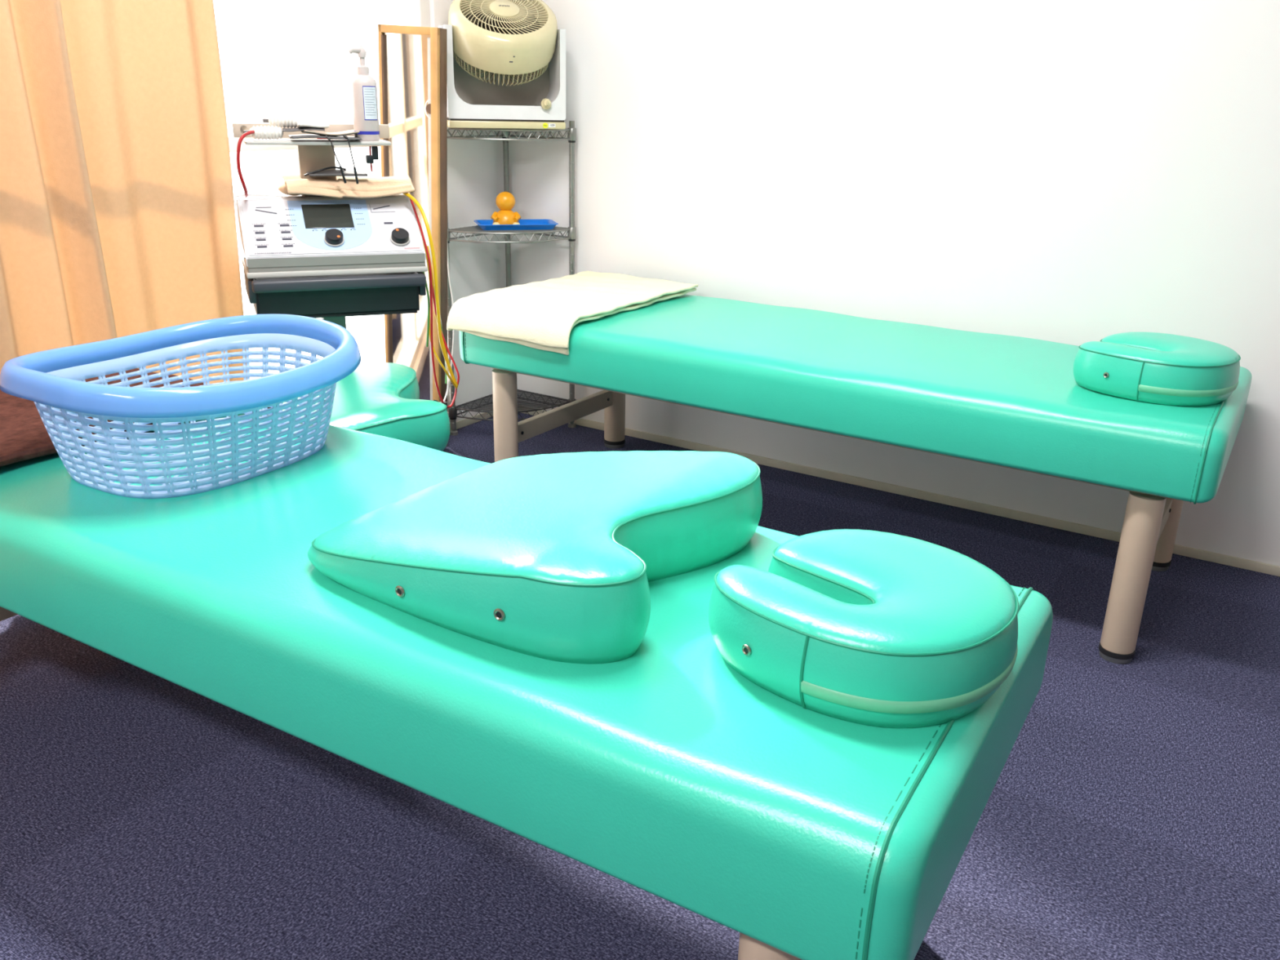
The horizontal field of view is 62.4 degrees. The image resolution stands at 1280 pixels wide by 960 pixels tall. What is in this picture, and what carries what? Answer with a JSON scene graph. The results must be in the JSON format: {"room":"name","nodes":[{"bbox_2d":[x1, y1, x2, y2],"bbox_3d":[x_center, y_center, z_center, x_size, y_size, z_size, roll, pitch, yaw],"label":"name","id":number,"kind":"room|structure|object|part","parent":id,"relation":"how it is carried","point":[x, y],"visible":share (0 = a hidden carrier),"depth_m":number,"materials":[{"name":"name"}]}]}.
{"room":"physical therapy room","nodes":[
{"label":"physical therapy room","id":0,"kind":"room"},
{"bbox_2d":[429,0,506,423],"bbox_3d":[-1.811,-0.684,1.300,0.100,2.400,5.000,13,23,30],"label":"wall","id":1,"kind":"structure","parent":0,"point":[475,167],"depth_m":3.34,"materials":[{"name":"white paint"}]},
{"bbox_2d":[0,0,247,383],"bbox_3d":[-1.342,-0.802,1.757,0.089,2.188,3.104,13,23,30],"label":"curtain","id":2,"kind":"object","parent":1,"relation":"hanging from","point":[117,219],"visible":0.5,"depth_m":2.22,"materials":[{"name":"orange fabric"}]},
{"bbox_2d":[228,0,430,151],"bbox_3d":[-1.296,-0.850,2.107,0.070,2.060,2.470,13,23,30],"label":"window","id":3,"kind":"structure","parent":1,"relation":"in","point":[415,12],"depth_m":2.99,"materials":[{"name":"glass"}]},
{"bbox_2d":[449,410,493,431],"bbox_3d":[-0.536,-0.211,3.545,0.008,0.024,0.300,13,23,30],"label":"baseboard","id":4,"kind":"structure","parent":1,"relation":"attached to","point":[464,422],"depth_m":3.50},
{"bbox_2d":[0,412,1279,959],"bbox_3d":[-0.136,0.877,0.719,4.234,0.060,5.300,13,23,30],"label":"floor","id":5,"kind":"structure","parent":0,"point":[1132,812],"depth_m":1.61,"materials":[{"name":"blue carpet"}]},
{"bbox_2d":[232,122,427,328],"bbox_3d":[-0.731,-0.349,2.547,0.403,0.961,0.303,-7,22,-21],"label":"machine","id":6,"kind":"object","parent":5,"relation":"on","point":[332,260],"visible":0.74,"depth_m":2.40,"materials":[{"name":"white plastic"}]},
{"bbox_2d":[236,130,254,197],"bbox_3d":[-0.865,-0.699,2.345,0.051,0.148,0.090,-4,21,-14],"label":"lead","id":7,"kind":"object","parent":6,"relation":"hanging from","point":[243,135],"visible":0.95,"depth_m":2.30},
{"bbox_3d":[-0.891,-0.445,2.413,0.014,0.050,0.190,-7,22,-21],"label":"drawer rail","id":8,"kind":"part","parent":6,"relation":"part of","materials":[{"name":"grey plastic"}]},
{"bbox_2d":[243,125,283,139],"bbox_3d":[-0.835,-0.771,2.343,0.084,0.031,0.031,-9,23,-26],"label":"sponge electrode","id":9,"kind":"object","parent":6,"relation":"on","point":[273,132],"visible":0.96,"depth_m":2.34,"materials":[{"name":"grey rubber"}]},
{"bbox_2d":[232,122,389,138],"bbox_3d":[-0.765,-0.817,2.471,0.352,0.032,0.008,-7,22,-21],"label":"shelf","id":10,"kind":"object","parent":6,"relation":"attached to","point":[238,128],"depth_m":2.46,"materials":[{"name":"beige metal"}]},
{"bbox_2d":[242,137,391,145],"bbox_3d":[-0.739,-0.774,2.419,0.315,0.009,0.130,-7,22,-21],"label":"shelf","id":11,"kind":"object","parent":6,"relation":"attached to","point":[249,141],"depth_m":2.37,"materials":[{"name":"white metal"}]},
{"bbox_2d":[282,122,361,140],"bbox_3d":[-0.722,-0.787,2.387,0.168,0.036,0.086,-7,22,-21],"label":"pad","id":12,"kind":"object","parent":6,"relation":"on","point":[309,128],"visible":0.99,"depth_m":2.36,"materials":[{"name":"grey rubber"}]},
{"bbox_2d":[262,113,301,128],"bbox_3d":[-0.805,-0.807,2.375,0.084,0.031,0.031,0,20,-2],"label":"sponge electrode","id":13,"kind":"object","parent":12,"relation":"on","point":[291,121],"visible":0.91,"depth_m":2.37,"materials":[{"name":"grey rubber"}]},
{"bbox_2d":[262,118,268,122],"bbox_3d":[-0.841,-0.807,2.373,0.012,0.009,0.009,0,20,-2],"label":"socket","id":14,"kind":"object","parent":13,"relation":"attached to","point":[264,120],"depth_m":2.37,"materials":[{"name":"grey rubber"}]},
{"bbox_2d":[325,135,346,183],"bbox_3d":[-0.684,-0.721,2.378,0.040,0.104,0.012,-8,22,-24],"label":"lead","id":15,"kind":"object","parent":12,"relation":"hanging from","point":[326,136],"visible":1,"depth_m":2.38,"materials":[{"name":"black plastic"}]},
{"bbox_2d":[342,134,359,183],"bbox_3d":[-0.654,-0.725,2.390,0.028,0.108,0.011,-8,22,-25],"label":"lead","id":16,"kind":"object","parent":12,"relation":"hanging from","point":[344,135],"visible":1,"depth_m":2.40,"materials":[{"name":"black plastic"}]},
{"bbox_3d":[-0.704,-0.582,2.416,0.376,0.105,0.144,-7,22,-21],"label":"control panel","id":17,"kind":"part","parent":6,"relation":"part of","materials":[{"name":"white plastic"}]},
{"bbox_3d":[-0.689,-0.548,2.381,0.039,0.034,0.039,-7,22,-21],"label":"knob","id":18,"kind":"part","parent":6,"relation":"part of","materials":[{"name":"black plastic"}]},
{"bbox_3d":[-0.720,-0.443,2.488,0.360,0.085,0.200,-7,22,-21],"label":"drawer","id":19,"kind":"part","parent":6,"relation":"part of","materials":[{"name":"black plastic"}]},
{"bbox_3d":[-0.673,-0.444,2.379,0.380,0.026,0.030,-7,22,-21],"label":"drawer handle","id":20,"kind":"part","parent":6,"relation":"part of","materials":[{"name":"grey plastic"}]},
{"bbox_2d":[281,174,414,198],"bbox_3d":[-0.689,-0.695,2.493,0.286,0.046,0.153,-7,22,-21],"label":"folded cloth","id":21,"kind":"object","parent":6,"relation":"on","point":[367,187],"visible":0.94,"depth_m":2.45,"materials":[{"name":"beige fabric"}]},
{"bbox_2d":[278,182,305,195],"bbox_3d":[-0.759,-0.684,2.478,0.170,0.033,0.084,-7,22,-21],"label":"cloth bundle","id":22,"kind":"object","parent":21,"relation":"on","point":[282,188],"visible":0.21,"depth_m":2.44,"materials":[{"name":"beige fabric"}]},
{"bbox_2d":[304,166,368,176],"bbox_3d":[-0.712,-0.721,2.462,0.141,0.021,0.076,-7,22,-21],"label":"rubber electrode","id":23,"kind":"object","parent":21,"relation":"on","point":[321,172],"visible":0.91,"depth_m":2.44,"materials":[{"name":"black rubber"}]},
{"bbox_2d":[346,44,379,141],"bbox_3d":[-0.627,-0.880,2.404,0.058,0.205,0.057,4,20,8],"label":"lotion bottle","id":24,"kind":"object","parent":6,"relation":"on","point":[363,86],"visible":0.96,"depth_m":2.39,"materials":[{"name":"plastic"}]},
{"bbox_3d":[-0.610,-0.854,2.393,0.033,0.073,0.005,-16,26,-39],"label":"label frame","id":25,"kind":"part","parent":24,"relation":"part of","materials":[{"name":"white paper"}]},
{"bbox_2d":[364,88,376,115],"bbox_3d":[-0.610,-0.855,2.391,0.026,0.056,0.003,-16,26,-39],"label":"print","id":26,"kind":"object","parent":24,"relation":"attached to","point":[370,94],"depth_m":2.39},
{"bbox_2d":[368,146,373,171],"bbox_3d":[-0.622,-0.742,2.441,0.005,0.058,0.024,-4,21,-13],"label":"lead","id":27,"kind":"object","parent":6,"relation":"hanging from","point":[370,147],"visible":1,"depth_m":2.43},
{"bbox_2d":[365,146,378,163],"bbox_3d":[-0.617,-0.748,2.430,0.028,0.038,0.014,-7,22,-21],"label":"clip","id":28,"kind":"object","parent":6,"relation":"hanging from","point":[375,154],"visible":1,"depth_m":2.42,"materials":[{"name":"black plastic"}]},
{"bbox_3d":[-0.552,-0.562,2.432,0.039,0.034,0.039,-7,22,-21],"label":"knob","id":29,"kind":"part","parent":6,"relation":"part of","materials":[{"name":"black plastic"}]},
{"bbox_3d":[-0.543,-0.486,2.548,0.014,0.050,0.190,-7,22,-21],"label":"drawer rail","id":30,"kind":"part","parent":6,"relation":"part of","materials":[{"name":"grey plastic"}]},
{"bbox_2d":[422,271,430,346],"bbox_3d":[-0.517,-0.430,2.550,0.016,0.202,0.097,-4,21,-15],"label":"cable","id":31,"kind":"object","parent":6,"relation":"hanging from","point":[426,285],"visible":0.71,"depth_m":2.53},
{"bbox_2d":[403,192,457,386],"bbox_3d":[-0.549,-0.466,2.568,0.204,0.474,0.066,13,23,30],"label":"cable","id":32,"kind":"object","parent":6,"relation":"hanging from","point":[428,232],"visible":0.87,"depth_m":2.49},
{"bbox_2d":[409,198,457,408],"bbox_3d":[-0.510,-0.419,2.544,0.105,0.498,0.076,6,21,14],"label":"cable","id":33,"kind":"object","parent":6,"relation":"attached to","point":[411,200],"visible":0.94,"depth_m":2.50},
{"bbox_2d":[433,400,447,406],"bbox_3d":[-0.491,-0.181,2.592,0.038,0.038,0.014,-7,22,-21],"label":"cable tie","id":34,"kind":"object","parent":33,"relation":"attached to","point":[444,402],"visible":0.34,"depth_m":2.59,"materials":[{"name":"plastic"}]},
{"bbox_2d":[426,245,450,364],"bbox_3d":[-0.488,-0.394,2.563,0.060,0.337,0.036,5,20,10],"label":"cable","id":35,"kind":"object","parent":6,"relation":"hanging from","point":[427,246],"visible":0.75,"depth_m":2.53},
{"bbox_2d":[422,241,457,388],"bbox_3d":[-0.497,-0.390,2.549,0.078,0.356,0.066,9,21,19],"label":"cable","id":36,"kind":"object","parent":6,"relation":"hanging from","point":[434,351],"visible":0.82,"depth_m":2.54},
{"bbox_2d":[434,289,447,383],"bbox_3d":[-0.491,-0.364,2.576,0.038,0.261,0.015,8,21,18],"label":"cable","id":37,"kind":"object","parent":6,"relation":"hanging from","point":[446,378],"visible":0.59,"depth_m":2.61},
{"bbox_2d":[434,287,448,401],"bbox_3d":[-0.482,-0.332,2.580,0.020,0.284,0.054,-6,21,-19],"label":"cable","id":38,"kind":"object","parent":6,"relation":"hanging from","point":[446,367],"visible":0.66,"depth_m":2.60,"materials":[{"name":"plastic"}]},
{"bbox_2d":[432,287,459,387],"bbox_3d":[-0.478,-0.377,2.576,0.061,0.317,0.038,-8,22,-23],"label":"cable","id":39,"kind":"object","parent":6,"relation":"attached to","point":[433,295],"visible":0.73,"depth_m":2.58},
{"bbox_2d":[377,23,447,446],"bbox_3d":[-0.648,-0.662,3.045,0.220,1.196,0.068,6,21,12],"label":"mirror","id":40,"kind":"object","parent":5,"relation":"on","point":[413,60],"visible":0.63,"depth_m":2.93,"materials":[{"name":"brown wood"}]},
{"bbox_3d":[-0.653,-0.655,3.026,0.188,1.155,0.003,6,21,12],"label":"glass","id":41,"kind":"part","parent":40,"relation":"part of","materials":[{"name":"mirror"}]},
{"bbox_3d":[-0.578,-1.011,2.877,0.019,0.051,0.004,6,21,12],"label":"finger pull","id":42,"kind":"part","parent":40,"relation":"part of","materials":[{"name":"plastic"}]},
{"bbox_2d":[447,120,576,435],"bbox_3d":[-0.409,-0.615,3.294,0.301,0.962,0.338,13,23,30],"label":"rack","id":43,"kind":"object","parent":5,"relation":"on","point":[571,131],"visible":0.53,"depth_m":3.28,"materials":[{"name":"silver metal"}]},
{"bbox_2d":[447,127,454,404],"bbox_3d":[-0.573,-0.600,3.214,0.092,0.969,0.016,-8,22,-24],"label":"power cord","id":44,"kind":"object","parent":43,"relation":"hanging from","point":[448,266],"visible":0.27,"depth_m":3.23,"materials":[{"name":"white plastic"}]},
{"bbox_3d":[-0.589,-0.607,3.234,0.018,0.944,0.018,13,23,30],"label":"post","id":45,"kind":"part","parent":43,"relation":"part of","materials":[{"name":"silver metal"}]},
{"bbox_2d":[437,0,565,128],"bbox_3d":[-0.397,-1.220,3.047,0.364,0.388,0.311,-5,21,-16],"label":"fan","id":46,"kind":"object","parent":43,"relation":"on","point":[506,59],"visible":1,"depth_m":3.00,"materials":[{"name":"beige plastic"}]},
{"bbox_2d":[453,51,548,85],"bbox_3d":[-0.402,-1.245,3.066,0.287,0.190,0.256,-5,21,-16],"label":"grille","id":47,"kind":"object","parent":46,"relation":"attached to","point":[469,68],"depth_m":3.03,"materials":[{"name":"beige plastic"}]},
{"bbox_3d":[-0.414,-1.202,3.129,0.308,0.185,0.006,-5,21,-16],"label":"panel","id":48,"kind":"part","parent":46,"relation":"part of","materials":[{"name":"grey plastic"}]},
{"bbox_2d":[460,0,547,34],"bbox_3d":[-0.382,-1.320,2.974,0.245,0.135,0.206,-5,21,-16],"label":"grille","id":49,"kind":"object","parent":46,"relation":"attached to","point":[512,16],"depth_m":2.96,"materials":[{"name":"beige plastic"}]},
{"bbox_3d":[-0.403,-1.050,3.116,0.338,0.020,0.172,-5,21,-16],"label":"plate","id":50,"kind":"part","parent":46,"relation":"part of","materials":[{"name":"beige plastic"}]},
{"bbox_3d":[-0.270,-1.084,3.045,0.030,0.030,0.024,-5,21,-16],"label":"control knob","id":51,"kind":"part","parent":46,"relation":"part of","materials":[{"name":"beige plastic"}]},
{"bbox_3d":[-0.432,-0.681,3.470,0.018,0.927,0.018,13,23,30],"label":"post","id":52,"kind":"part","parent":43,"relation":"part of","materials":[{"name":"silver metal"}]},
{"bbox_2d":[473,218,558,230],"bbox_3d":[-0.382,-0.786,3.253,0.246,0.018,0.134,-5,21,-16],"label":"tray","id":53,"kind":"object","parent":43,"relation":"on","point":[541,224],"visible":0.98,"depth_m":3.22,"materials":[{"name":"blue plastic"}]},
{"bbox_2d":[490,191,520,224],"bbox_3d":[-0.411,-0.828,3.230,0.092,0.104,0.081,-2,20,-8],"label":"figurine","id":54,"kind":"object","parent":53,"relation":"on","point":[504,201],"visible":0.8,"depth_m":3.21,"materials":[{"name":"orange plastic"}]},
{"bbox_3d":[-0.441,-0.801,3.214,0.025,0.029,0.037,-2,20,-8],"label":"arm","id":55,"kind":"part","parent":54,"relation":"part of"},
{"bbox_3d":[-0.376,-0.803,3.224,0.025,0.030,0.037,-2,20,-8],"label":"arm","id":56,"kind":"part","parent":54,"relation":"part of"},
{"bbox_3d":[-0.215,-0.637,3.339,0.018,0.944,0.018,13,23,30],"label":"post","id":57,"kind":"part","parent":43,"relation":"part of","materials":[{"name":"silver metal"}]},
{"bbox_2d":[0,408,1053,959],"bbox_3d":[-0.421,0.266,1.544,1.800,0.509,0.586,13,23,28],"label":"bed","id":58,"kind":"object","parent":5,"relation":"on","point":[664,771],"visible":0.61,"depth_m":1.04,"materials":[{"name":"green leather"}]},
{"bbox_2d":[0,368,271,466],"bbox_3d":[-1.021,-0.049,1.813,0.470,0.174,0.625,13,23,28],"label":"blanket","id":59,"kind":"object","parent":58,"relation":"on","point":[24,435],"visible":0.1,"depth_m":1.66,"materials":[{"name":"brown fabric"}]},
{"bbox_2d":[0,314,360,498],"bbox_3d":[-0.668,-0.121,1.591,0.409,0.180,0.489,13,23,28],"label":"laundry basket","id":60,"kind":"object","parent":58,"relation":"on","point":[54,380],"visible":1,"depth_m":1.50,"materials":[{"name":"blue plastic"}]},
{"bbox_3d":[-0.670,-0.039,1.621,0.278,0.003,0.352,13,23,28],"label":"plate","id":61,"kind":"part","parent":60,"relation":"part of","materials":[{"name":"blue plastic"}]},
{"bbox_2d":[307,450,762,663],"bbox_3d":[-0.109,0.040,1.298,0.472,0.105,0.477,13,23,30],"label":"cushion","id":62,"kind":"object","parent":58,"relation":"on","point":[551,557],"visible":1,"depth_m":1.17,"materials":[{"name":"green leather"}]},
{"bbox_3d":[0.121,0.548,1.018,0.065,0.322,0.065,13,23,28],"label":"leg","id":63,"kind":"part","parent":58,"relation":"part of","materials":[{"name":"beige paint"}]},
{"bbox_2d":[708,528,1018,728],"bbox_3d":[0.233,0.136,1.067,0.283,0.095,0.281,-16,26,-39],"label":"pillow","id":64,"kind":"object","parent":58,"relation":"on","point":[864,627],"visible":1,"depth_m":0.98,"materials":[{"name":"green leather"}]},
{"bbox_2d":[458,293,1252,664],"bbox_3d":[0.442,-0.117,2.643,1.800,0.509,0.652,13,23,30],"label":"bed","id":65,"kind":"object","parent":5,"relation":"on","point":[1011,402],"visible":0.76,"depth_m":2.27,"materials":[{"name":"green leather"}]},
{"bbox_3d":[-0.361,-0.135,2.844,0.065,0.328,0.065,13,23,30],"label":"leg","id":66,"kind":"part","parent":65,"relation":"part of","materials":[{"name":"beige paint"}]},
{"bbox_2d":[446,271,697,355],"bbox_3d":[-0.170,-0.473,2.904,0.406,0.093,0.650,13,23,30],"label":"folded towel","id":67,"kind":"object","parent":65,"relation":"on","point":[542,315],"visible":1,"depth_m":2.73,"materials":[{"name":"beige fabric"}]},
{"bbox_3d":[-0.077,-0.283,3.266,0.065,0.328,0.065,13,23,30],"label":"leg","id":68,"kind":"part","parent":65,"relation":"part of","materials":[{"name":"beige paint"}]},
{"bbox_3d":[0.445,-0.213,2.609,1.640,0.016,0.544,13,23,30],"label":"board","id":69,"kind":"part","parent":65,"relation":"part of","materials":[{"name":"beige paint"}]},
{"bbox_2d":[458,293,1252,502],"bbox_3d":[0.446,-0.288,2.581,1.800,0.143,0.646,13,23,30],"label":"mattress","id":70,"kind":"object","parent":65,"relation":"on","point":[1011,402],"depth_m":2.27,"materials":[{"name":"green leather"}]},
{"bbox_3d":[0.962,0.181,2.064,0.065,0.328,0.065,13,23,30],"label":"leg","id":71,"kind":"part","parent":65,"relation":"part of","materials":[{"name":"beige paint"}]},
{"bbox_2d":[1073,331,1240,406],"bbox_3d":[1.044,-0.230,2.119,0.283,0.095,0.281,-15,26,-38],"label":"pillow","id":72,"kind":"object","parent":65,"relation":"on","point":[1153,367],"visible":1,"depth_m":2.03,"materials":[{"name":"green leather"}]},
{"bbox_3d":[1.246,0.033,2.486,0.065,0.328,0.065,13,23,30],"label":"leg","id":73,"kind":"part","parent":65,"relation":"part of","materials":[{"name":"beige paint"}]},
{"bbox_3d":[-0.624,0.060,2.350,0.262,0.332,0.302,-5,21,-17],"label":"stool","id":74,"kind":"object","parent":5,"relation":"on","visible":0},
{"bbox_2d":[282,362,449,451],"bbox_3d":[-0.672,-0.153,2.292,0.472,0.105,0.477,-5,21,-17],"label":"cushion","id":75,"kind":"object","parent":74,"relation":"on","point":[382,399],"visible":0.5,"depth_m":2.17,"materials":[{"name":"green leather"}]},
{"bbox_2d":[508,0,1279,566],"bbox_3d":[1.259,-0.989,2.328,4.134,2.400,0.100,13,23,30],"label":"wall","id":76,"kind":"structure","parent":0,"point":[1073,172],"depth_m":2.69,"materials":[{"name":"white paint"}]},
{"bbox_2d":[517,405,1279,576],"bbox_3d":[1.204,0.142,2.693,3.932,0.024,0.008,13,23,30],"label":"baseboard","id":77,"kind":"structure","parent":76,"relation":"attached to","point":[1262,567],"depth_m":2.90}
]}

